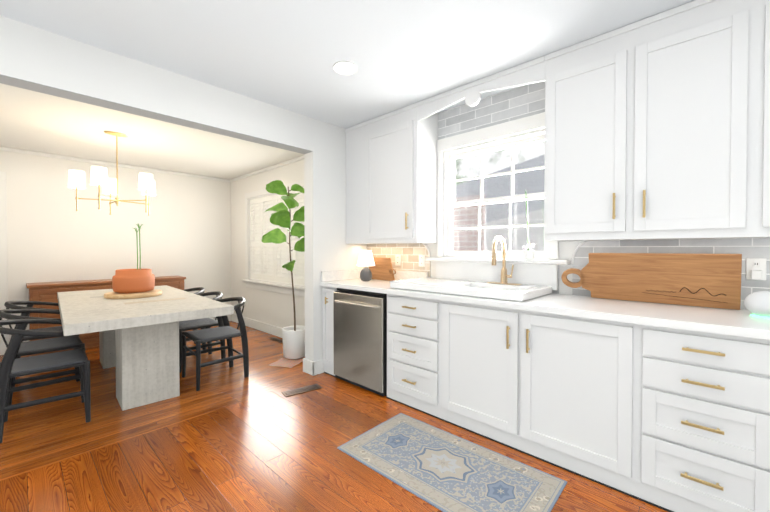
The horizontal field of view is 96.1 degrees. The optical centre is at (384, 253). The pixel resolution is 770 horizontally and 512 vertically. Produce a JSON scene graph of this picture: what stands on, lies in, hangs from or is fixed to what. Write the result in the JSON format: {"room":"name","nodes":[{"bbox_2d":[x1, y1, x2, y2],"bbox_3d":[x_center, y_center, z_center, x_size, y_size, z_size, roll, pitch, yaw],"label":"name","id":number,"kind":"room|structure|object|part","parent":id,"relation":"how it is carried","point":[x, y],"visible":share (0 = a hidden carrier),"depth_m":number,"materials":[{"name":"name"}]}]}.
{"room":"kitchen","nodes":[
{"label":"kitchen","id":0,"kind":"room"},
{"bbox_2d":[0,150,230,341],"bbox_3d":[-4.187,-0.037,4.501,0.150,2.440,4.260,1,1,43],"label":"wall","id":1,"kind":"structure","parent":0,"point":[53,235],"depth_m":4.78,"materials":[{"name":"white paint"}]},
{"bbox_2d":[0,171,8,354],"bbox_3d":[-4.886,0.118,3.747,0.172,2.150,1.080,1,1,43],"label":"door frame","id":2,"kind":"structure","parent":1,"relation":"attached to","point":[3,254],"depth_m":4.06,"materials":[{"name":"white paint"}]},
{"bbox_2d":[0,146,228,181],"bbox_3d":[-4.070,-1.234,4.478,0.030,0.044,4.110,1,1,43],"label":"crown molding","id":3,"kind":"structure","parent":1,"relation":"attached to","point":[142,168],"depth_m":4.70,"materials":[{"name":"white paint"}]},
{"bbox_2d":[23,315,229,341],"bbox_3d":[-3.574,1.108,5.045,0.016,0.135,2.590,1,1,43],"label":"baseboard","id":4,"kind":"structure","parent":1,"relation":"attached to","point":[227,315],"depth_m":5.80,"materials":[{"name":"white paint"}]},
{"bbox_2d":[0,83,303,179],"bbox_3d":[-3.019,-1.334,3.485,3.220,0.180,4.410,1,1,43],"label":"ceiling","id":5,"kind":"structure","parent":0,"point":[30,120],"depth_m":3.81,"materials":[{"name":"white paint"}]},
{"bbox_2d":[68,131,155,215],"bbox_3d":[-2.800,-0.834,3.604,0.717,0.817,0.740,1,1,43],"label":"chandelier","id":6,"kind":"object","parent":5,"relation":"hanging from","point":[117,200],"depth_m":3.50,"materials":[{"name":"white fabric"}]},
{"bbox_3d":[-2.800,-0.738,3.605,0.717,0.165,0.740,1,1,43],"label":"chandelier shades","id":7,"kind":"part","parent":6,"relation":"part of","materials":[{"name":"white glass"}]},
{"bbox_2d":[0,74,311,153],"bbox_3d":[-1.844,-0.987,2.280,0.149,0.002,3.164,1,1,43],"label":"soffit","id":8,"kind":"structure","parent":0,"point":[29,85],"depth_m":2.38,"materials":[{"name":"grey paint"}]},
{"bbox_2d":[0,15,366,361],"bbox_3d":[-1.780,-0.049,2.360,0.150,2.520,4.450,1,1,43],"label":"wall","id":9,"kind":"structure","parent":0,"point":[30,53],"depth_m":2.76,"materials":[{"name":"white paint"}]},
{"bbox_2d":[303,358,323,372],"bbox_3d":[-0.647,1.126,3.698,0.016,0.135,0.532,1,1,43],"label":"baseboard","id":10,"kind":"structure","parent":9,"relation":"attached to","point":[312,368],"depth_m":3.44,"materials":[{"name":"white paint"}]},
{"bbox_2d":[231,159,304,327],"bbox_3d":[-1.558,-0.044,5.052,3.220,2.440,0.150,1,1,43],"label":"wall","id":11,"kind":"structure","parent":0,"point":[272,308],"depth_m":5.36,"materials":[{"name":"white paint"}]},
{"bbox_2d":[230,314,282,337],"bbox_3d":[-1.561,1.109,4.954,3.070,0.135,0.020,1,1,43],"label":"baseboard","id":12,"kind":"structure","parent":11,"relation":"attached to","point":[274,330],"depth_m":5.26,"materials":[{"name":"white paint"}]},
{"bbox_2d":[229,155,303,181],"bbox_3d":[-1.550,-1.240,4.905,3.030,0.044,0.030,1,1,43],"label":"crown molding","id":13,"kind":"structure","parent":11,"relation":"attached to","point":[301,157],"depth_m":5.02,"materials":[{"name":"white paint"}]},
{"bbox_2d":[243,179,304,296],"bbox_3d":[-1.569,-0.204,5.023,1.810,1.510,0.205,1,1,43],"label":"window","id":14,"kind":"structure","parent":11,"relation":"in","point":[277,287],"depth_m":5.22,"materials":[{"name":"white paint"}]},
{"bbox_2d":[250,191,304,284],"bbox_3d":[-1.588,-0.224,5.002,1.554,1.258,0.059,1,1,43],"label":"window shutters","id":15,"kind":"object","parent":14,"relation":"attached to","point":[268,261],"visible":0.62,"depth_m":5.09,"materials":[{"name":"white paint"}]},
{"bbox_2d":[0,321,667,511],"bbox_3d":[-1.464,1.263,2.217,9.770,0.100,4.650,1,1,43],"label":"floor","id":16,"kind":"structure","parent":0,"point":[277,451],"depth_m":2.15,"materials":[{"name":"brown wood"}]},
{"bbox_2d":[4,301,75,386],"bbox_3d":[-3.330,0.820,3.371,0.507,0.757,0.575,-1,1,-42],"label":"chair","id":17,"kind":"object","parent":16,"relation":"on","point":[15,304],"visible":0.19,"depth_m":3.39,"materials":[{"name":"black wood"}]},
{"bbox_2d":[0,309,84,410],"bbox_3d":[-2.897,0.826,2.925,0.575,0.757,0.507,1,1,44],"label":"chair","id":18,"kind":"object","parent":16,"relation":"on","point":[48,345],"visible":0.46,"depth_m":2.87,"materials":[{"name":"black wood"}]},
{"bbox_2d":[0,319,90,442],"bbox_3d":[-2.466,0.832,2.481,0.507,0.757,0.575,-1,1,-44],"label":"chair","id":19,"kind":"object","parent":16,"relation":"on","point":[11,366],"visible":0.92,"depth_m":2.44,"materials":[{"name":"black wood"}]},
{"bbox_2d":[26,276,185,355],"bbox_3d":[-3.646,0.766,4.661,0.392,0.830,1.640,1,1,43],"label":"sideboard","id":20,"kind":"object","parent":16,"relation":"on","point":[44,291],"visible":0.29,"depth_m":4.19,"materials":[{"name":"brown wood"}]},
{"bbox_2d":[57,285,233,410],"bbox_3d":[-2.449,0.815,3.375,1.050,0.766,2.310,-1,1,-44],"label":"dining table","id":21,"kind":"object","parent":16,"relation":"on","point":[139,343],"visible":0.96,"depth_m":2.78,"materials":[{"name":"stone"}]},
{"bbox_2d":[104,289,161,298],"bbox_3d":[-2.546,0.408,3.512,0.480,0.042,0.480,1,1,43],"label":"tray","id":22,"kind":"object","parent":21,"relation":"on","point":[117,295],"visible":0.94,"depth_m":3.36,"materials":[{"name":"brown wood"}]},
{"bbox_2d":[112,224,154,292],"bbox_3d":[-2.546,0.039,3.507,0.348,0.691,0.348,1,1,43],"label":"terracotta pot","id":23,"kind":"object","parent":22,"relation":"on","point":[137,280],"visible":1,"depth_m":3.39,"materials":[{"name":"orange ceramic"}]},
{"bbox_2d":[183,287,205,349],"bbox_3d":[-2.503,0.808,4.262,0.507,0.757,0.576,-1,1,-42],"label":"chair","id":24,"kind":"object","parent":16,"relation":"on","point":[202,289],"visible":0.17,"depth_m":4.42,"materials":[{"name":"black wood"}]},
{"bbox_2d":[179,291,225,372],"bbox_3d":[-2.066,0.814,3.812,0.575,0.757,0.507,1,1,44],"label":"chair","id":25,"kind":"object","parent":16,"relation":"on","point":[206,323],"visible":0.38,"depth_m":3.76,"materials":[{"name":"black wood"}]},
{"bbox_2d":[182,297,248,390],"bbox_3d":[-1.626,0.820,3.359,0.507,0.757,0.575,-1,1,-44],"label":"chair","id":26,"kind":"object","parent":16,"relation":"on","point":[227,332],"visible":0.9,"depth_m":3.33,"materials":[{"name":"black wood"}]},
{"bbox_2d":[268,337,282,342],"bbox_3d":[-1.466,1.175,4.713,0.360,0.009,0.100,1,1,43],"label":"floor vent","id":27,"kind":"object","parent":16,"relation":"in","point":[276,339],"visible":0.88,"depth_m":4.72,"materials":[{"name":"brown metal"}]},
{"bbox_2d":[270,358,302,367],"bbox_3d":[-1.058,1.187,3.805,0.280,0.004,0.340,0,1,18],"label":"cloth","id":28,"kind":"object","parent":16,"relation":"on","point":[286,362],"visible":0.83,"depth_m":3.77,"materials":[{"name":"fabric"}]},
{"bbox_2d":[282,325,304,358],"bbox_3d":[-1.034,1.017,3.974,0.284,0.325,0.284,1,1,43],"label":"planter","id":29,"kind":"object","parent":28,"relation":"on","point":[293,344],"visible":0.85,"depth_m":3.86,"materials":[{"name":"white ceramic"}]},
{"bbox_2d":[261,180,304,330],"bbox_3d":[-1.086,0.043,3.927,0.619,1.703,0.615,1,1,43],"label":"fig tree","id":30,"kind":"object","parent":29,"relation":"in","point":[281,216],"visible":0.92,"depth_m":3.89,"materials":[{"name":"green plant"}]},
{"bbox_2d":[282,384,321,396],"bbox_3d":[-0.728,1.197,3.041,0.330,0.009,0.115,-1,1,-35],"label":"floor vent","id":31,"kind":"object","parent":16,"relation":"in","point":[296,391],"visible":1,"depth_m":3.02,"materials":[{"name":"brown metal"}]},
{"bbox_2d":[322,286,381,376],"bbox_3d":[-0.342,0.758,3.634,0.201,0.872,0.634,1,1,43],"label":"base cabinet","id":32,"kind":"object","parent":16,"relation":"on","point":[327,292],"depth_m":3.41,"materials":[{"name":"white paint"}]},
{"bbox_2d":[333,291,386,395],"bbox_3d":[-0.106,0.774,3.249,0.656,0.827,0.542,1,1,43],"label":"dishwasher","id":33,"kind":"object","parent":32,"relation":"in","point":[360,336],"visible":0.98,"depth_m":3.04,"materials":[{"name":"silver metal"}]},
{"bbox_2d":[321,269,769,339],"bbox_3d":[1.108,0.265,2.239,4.216,0.145,0.641,1,1,43],"label":"countertop","id":34,"kind":"structure","parent":32,"relation":"on","point":[737,323],"depth_m":1.94,"materials":[{"name":"white stone"}]},
{"bbox_2d":[357,250,374,280],"bbox_3d":[-0.193,0.121,3.512,0.192,0.315,0.192,1,1,43],"label":"table lamp","id":35,"kind":"object","parent":34,"relation":"on","point":[365,259],"visible":0.98,"depth_m":3.46,"materials":[{"name":"grey fabric"}]},
{"bbox_2d":[369,257,395,280],"bbox_3d":[-0.026,0.157,3.583,0.386,0.239,0.084,1,1,43],"label":"cutting board","id":36,"kind":"object","parent":34,"relation":"on","point":[382,269],"visible":0.81,"depth_m":3.57,"materials":[{"name":"brown wood"}]},
{"bbox_2d":[390,257,570,301],"bbox_3d":[0.681,0.166,2.680,1.225,0.248,0.589,1,1,43],"label":"sink","id":37,"kind":"object","parent":34,"relation":"in","point":[534,278],"visible":0.98,"depth_m":2.67,"materials":[{"name":"white ceramic"}]},
{"bbox_2d":[522,191,534,258],"bbox_3d":[1.091,-0.220,2.623,0.093,0.520,0.092,1,1,43],"label":"orchid pot","id":38,"kind":"object","parent":37,"relation":"on","point":[529,253],"visible":1,"depth_m":2.61,"materials":[{"name":"white ceramic"}]},
{"bbox_2d":[487,236,520,284],"bbox_3d":[0.867,0.051,2.616,0.250,0.368,0.217,1,1,43],"label":"faucet","id":39,"kind":"object","parent":34,"relation":"on","point":[504,276],"visible":1,"depth_m":2.65,"materials":[{"name":"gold metal"}]},
{"bbox_2d":[561,253,741,309],"bbox_3d":[1.552,0.146,2.117,0.875,0.300,0.095,1,1,43],"label":"cutting board","id":40,"kind":"object","parent":34,"relation":"on","point":[703,280],"visible":1,"depth_m":2.02,"materials":[{"name":"brown wood"}]},
{"bbox_2d":[744,291,769,318],"bbox_3d":[1.827,0.241,1.662,0.140,0.124,0.140,1,1,43],"label":"smart speaker","id":41,"kind":"object","parent":34,"relation":"on","point":[757,304],"visible":1,"depth_m":1.64},
{"bbox_2d":[382,293,437,417],"bbox_3d":[0.415,0.767,2.920,0.540,0.872,0.634,1,1,43],"label":"base cabinet","id":42,"kind":"object","parent":16,"relation":"on","point":[412,322],"depth_m":2.67,"materials":[{"name":"white paint"}]},
{"bbox_2d":[337,413,566,511],"bbox_3d":[0.336,1.212,1.996,1.150,0.007,0.620,1,1,42],"label":"rug","id":43,"kind":"object","parent":16,"relation":"on","point":[441,470],"visible":1,"depth_m":1.93,"materials":[{"name":"blue fabric"}]},
{"bbox_2d":[438,300,633,495],"bbox_3d":[1.035,0.775,2.335,1.165,0.872,0.634,1,1,43],"label":"base cabinet","id":44,"kind":"object","parent":16,"relation":"on","point":[553,389],"depth_m":2.01,"materials":[{"name":"white paint"}]},
{"bbox_2d":[630,324,769,511],"bbox_3d":[1.633,0.782,1.770,0.480,0.872,0.634,1,1,43],"label":"base cabinet","id":45,"kind":"object","parent":16,"relation":"on","point":[671,420],"depth_m":1.55,"materials":[{"name":"white paint"}]},
{"bbox_2d":[0,0,694,128],"bbox_3d":[0.199,-1.336,0.579,5.150,0.100,4.600,1,1,43],"label":"ceiling","id":46,"kind":"structure","parent":0,"point":[289,54],"depth_m":2.10,"materials":[{"name":"white paint"}]},
{"bbox_2d":[333,61,357,74],"bbox_3d":[-0.279,-1.302,2.427,0.175,0.013,0.175,0,1,-2],"label":"recessed light","id":47,"kind":"object","parent":46,"relation":"in","point":[345,67],"visible":0.98,"depth_m":2.40,"materials":[{"name":"white paint"}]},
{"bbox_2d":[424,128,747,309],"bbox_3d":[1.671,-0.048,2.266,5.300,2.520,0.150,1,1,43],"label":"wall","id":48,"kind":"structure","parent":0,"point":[566,249],"depth_m":2.52,"materials":[{"name":"white paint"}]},
{"bbox_2d":[345,122,364,243],"bbox_3d":[-0.174,-0.715,3.661,0.381,1.216,0.338,1,1,43],"label":"upper cabinet","id":49,"kind":"object","parent":48,"relation":"attached to","point":[355,135],"depth_m":3.58,"materials":[{"name":"white paint"}]},
{"bbox_2d":[365,103,437,243],"bbox_3d":[0.155,-0.711,3.350,0.635,1.216,0.338,1,1,43],"label":"upper cabinet","id":50,"kind":"object","parent":48,"relation":"attached to","point":[401,149],"depth_m":3.18,"materials":[{"name":"white paint"}]},
{"bbox_2d":[437,112,558,258],"bbox_3d":[0.922,-0.509,2.926,1.059,1.095,0.150,1,1,43],"label":"kitchen window","id":51,"kind":"structure","parent":48,"relation":"in","point":[446,202],"depth_m":2.99,"materials":[{"name":"white paint"}]},
{"bbox_2d":[453,142,544,250],"bbox_3d":[0.966,-0.455,2.974,0.907,0.939,0.001,1,1,43],"label":"glazing","id":52,"kind":"object","parent":51,"relation":"attached to","point":[502,196],"depth_m":2.96,"materials":[{"name":"clear glass"}]},
{"bbox_2d":[367,81,769,308],"bbox_3d":[1.323,-0.507,2.471,4.196,1.603,0.021,1,1,43],"label":"wall tile","id":53,"kind":"structure","parent":48,"relation":"attached to","point":[523,101],"depth_m":2.62,"materials":[{"name":"grey tile"}]},
{"bbox_2d":[395,254,400,265],"bbox_3d":[0.135,0.064,3.598,0.075,0.118,0.006,1,1,43],"label":"electrical outlet plate","id":54,"kind":"object","parent":53,"relation":"attached to","point":[397,256],"depth_m":3.59,"materials":[{"name":"white plastic"}]},
{"bbox_2d":[419,255,424,266],"bbox_3d":[0.360,0.067,3.385,0.075,0.118,0.006,1,1,43],"label":"electrical outlet plate","id":55,"kind":"object","parent":53,"relation":"attached to","point":[421,257],"depth_m":3.38,"materials":[{"name":"white plastic"}]},
{"bbox_2d":[746,258,766,280],"bbox_3d":[1.976,0.083,1.840,0.075,0.118,0.036,1,1,43],"label":"electrical outlet plate","id":56,"kind":"object","parent":53,"relation":"attached to","point":[756,268],"depth_m":1.84,"materials":[{"name":"white plastic"}]},
{"bbox_2d":[544,0,752,240],"bbox_3d":[1.508,-0.694,2.074,0.955,1.216,0.338,1,1,43],"label":"upper cabinet","id":57,"kind":"object","parent":48,"relation":"attached to","point":[657,126],"depth_m":1.89,"materials":[{"name":"white paint"}]},
{"bbox_2d":[417,56,544,120],"bbox_3d":[0.675,-1.223,2.655,1.063,0.174,0.034,1,1,43],"label":"valance","id":58,"kind":"object","parent":57,"relation":"attached to","point":[530,72],"visible":1,"depth_m":2.58,"materials":[{"name":"white paint"}]},
{"bbox_2d":[749,0,769,237],"bbox_3d":[2.199,-0.685,1.422,0.945,1.216,0.338,1,1,43],"label":"upper cabinet","id":59,"kind":"object","parent":48,"relation":"attached to","point":[759,135],"depth_m":1.63,"materials":[{"name":"white paint"}]},
{"label":"outside","id":60,"kind":"structure","parent":0,"visible":0},
{"bbox_2d":[453,141,544,250],"bbox_3d":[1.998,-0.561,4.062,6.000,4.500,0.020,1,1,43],"label":"view","id":61,"kind":"structure","parent":60,"point":[493,189],"depth_m":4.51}
]}

